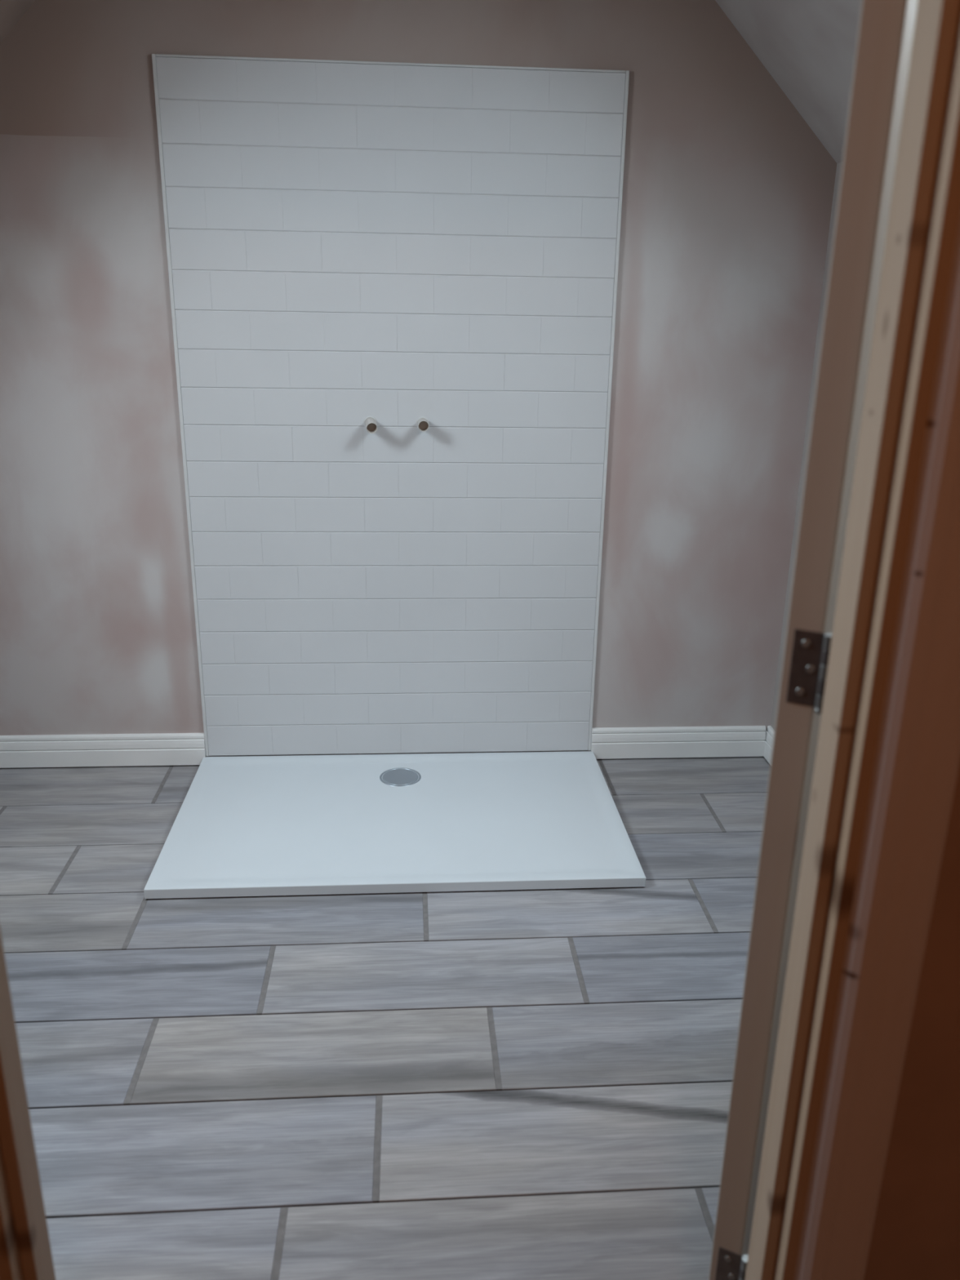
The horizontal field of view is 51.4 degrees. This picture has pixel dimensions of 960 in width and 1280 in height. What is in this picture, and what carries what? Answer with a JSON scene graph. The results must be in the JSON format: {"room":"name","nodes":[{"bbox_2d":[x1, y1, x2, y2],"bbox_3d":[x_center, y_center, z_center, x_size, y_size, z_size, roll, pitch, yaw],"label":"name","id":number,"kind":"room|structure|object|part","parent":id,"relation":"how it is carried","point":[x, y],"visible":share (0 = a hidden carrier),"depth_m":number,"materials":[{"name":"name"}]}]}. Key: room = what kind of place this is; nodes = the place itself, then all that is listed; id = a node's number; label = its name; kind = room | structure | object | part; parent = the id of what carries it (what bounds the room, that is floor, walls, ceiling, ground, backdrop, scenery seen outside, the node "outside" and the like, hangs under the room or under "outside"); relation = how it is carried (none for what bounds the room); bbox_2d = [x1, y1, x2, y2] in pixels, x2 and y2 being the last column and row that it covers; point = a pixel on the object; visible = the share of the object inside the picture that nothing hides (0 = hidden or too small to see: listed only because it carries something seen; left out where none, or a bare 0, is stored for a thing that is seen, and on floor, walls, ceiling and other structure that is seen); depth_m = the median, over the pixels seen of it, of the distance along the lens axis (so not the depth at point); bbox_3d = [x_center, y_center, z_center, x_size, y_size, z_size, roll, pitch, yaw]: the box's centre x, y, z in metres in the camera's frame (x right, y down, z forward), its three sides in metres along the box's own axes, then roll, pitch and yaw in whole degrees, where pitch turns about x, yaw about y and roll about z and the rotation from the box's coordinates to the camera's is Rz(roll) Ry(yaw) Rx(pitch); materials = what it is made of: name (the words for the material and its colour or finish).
{"room":"building under construction","nodes":[
{"label":"building under construction","id":0,"kind":"room"},
{"bbox_2d":[0,756,770,1279],"bbox_3d":[-0.401,0.725,2.125,2.785,0.050,2.041,0,18,-4],"label":"floor","id":1,"kind":"structure","parent":0,"point":[533,1084],"depth_m":1.89,"materials":[{"name":"tile"}]},
{"bbox_2d":[143,751,645,898],"bbox_3d":[-0.219,0.481,2.737,1.200,0.030,0.732,0,18,-4],"label":"shower tray","id":2,"kind":"object","parent":1,"relation":"on","point":[352,824],"visible":1,"depth_m":2.65,"materials":[{"name":"white stone"}]},
{"bbox_2d":[0,0,836,756],"bbox_3d":[-0.457,-0.729,2.765,2.985,2.400,0.100,0,18,-4],"label":"wall","id":3,"kind":"structure","parent":0,"point":[727,196],"depth_m":2.71,"materials":[{"name":"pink paint"}]},
{"bbox_2d":[0,733,206,768],"bbox_3d":[-1.348,0.337,2.994,1.026,0.104,0.018,0,18,-4],"label":"baseboard","id":4,"kind":"structure","parent":3,"relation":"attached to","point":[152,748],"depth_m":3.00,"materials":[{"name":"white paint"}]},
{"bbox_2d":[151,53,629,755],"bbox_3d":[-0.229,-0.546,2.785,1.187,1.888,0.011,0,18,-4],"label":"wall tiling","id":5,"kind":"structure","parent":3,"relation":"attached to","point":[397,244],"depth_m":2.73,"materials":[{"name":"white tile"}]},
{"bbox_3d":[-0.816,-0.542,2.743,0.010,1.888,0.011,0,19,-4],"label":"edge trim","id":6,"kind":"part","parent":5,"relation":"part of","materials":[{"name":"white plastic"}]},
{"bbox_2d":[363,416,377,433],"bbox_3d":[-0.297,-0.590,2.729,0.037,0.041,0.071,-3,19,-11],"label":"pipe stub","id":7,"kind":"object","parent":5,"relation":"attached to","point":[370,423],"visible":1,"depth_m":2.72,"materials":[{"name":"beige plastic"}]},
{"bbox_3d":[-0.213,-1.438,2.487,1.167,0.005,0.011,0,18,-4],"label":"edge trim","id":8,"kind":"part","parent":5,"relation":"part of","materials":[{"name":"white plastic"}]},
{"bbox_2d":[416,416,429,431],"bbox_3d":[-0.157,-0.593,2.739,0.037,0.037,0.067,0,18,-4],"label":"pipe stub","id":9,"kind":"object","parent":5,"relation":"attached to","point":[422,423],"visible":1,"depth_m":2.73,"materials":[{"name":"beige plastic"}]},
{"bbox_3d":[0.358,-0.550,2.827,0.010,1.888,0.011,0,19,-4],"label":"edge trim","id":10,"kind":"part","parent":5,"relation":"part of","materials":[{"name":"white plastic"}]},
{"bbox_2d":[591,725,765,759],"bbox_3d":[0.624,0.324,3.136,0.554,0.104,0.018,0,18,-4],"label":"baseboard","id":11,"kind":"structure","parent":3,"relation":"attached to","point":[660,742],"depth_m":3.13,"materials":[{"name":"white paint"}]},
{"bbox_2d":[0,0,862,163],"bbox_3d":[-0.369,-1.119,1.507,3.238,1.312,2.045,0,18,-4],"label":"ceiling","id":12,"kind":"structure","parent":0,"point":[808,47],"depth_m":2.37,"materials":[{"name":"paint"}]},
{"bbox_2d":[770,161,842,729],"bbox_3d":[1.052,-0.099,1.954,0.100,1.769,2.045,0,18,-4],"label":"wall","id":13,"kind":"structure","parent":0,"point":[837,177],"depth_m":2.85,"materials":[{"name":"paint"}]},
{"bbox_2d":[763,725,774,764],"bbox_3d":[0.977,0.629,2.243,0.018,0.104,1.950,0,18,-4],"label":"baseboard","id":14,"kind":"structure","parent":13,"relation":"attached to","point":[770,732],"depth_m":3.12,"materials":[{"name":"white paint"}]},
{"bbox_2d":[863,763,959,1279],"bbox_3d":[-0.313,-0.078,0.822,2.985,2.400,0.080,0,18,-4],"label":"wall","id":15,"kind":"structure","parent":0,"point":[916,1233],"depth_m":1.03,"materials":[{"name":"paint"}]},
{"bbox_2d":[0,0,959,1279],"bbox_3d":[-0.063,0.026,0.869,0.974,2.081,0.105,0,18,-4],"label":"door frame","id":16,"kind":"structure","parent":15,"relation":"attached to","point":[887,760],"depth_m":0.90,"materials":[{"name":"brown wood"}]},
{"bbox_3d":[0.389,0.037,0.860,0.073,2.081,0.018,0,19,-4],"label":"architrave","id":17,"kind":"part","parent":16,"relation":"part of","materials":[{"name":"brown wood"}]},
{"bbox_2d":[708,0,917,1279],"bbox_3d":[0.494,-0.061,1.304,0.046,1.979,0.794,10,20,25],"label":"door frame","id":18,"kind":"structure","parent":15,"relation":"in","point":[886,29],"depth_m":0.94,"materials":[{"name":"brown wood"}]}
]}

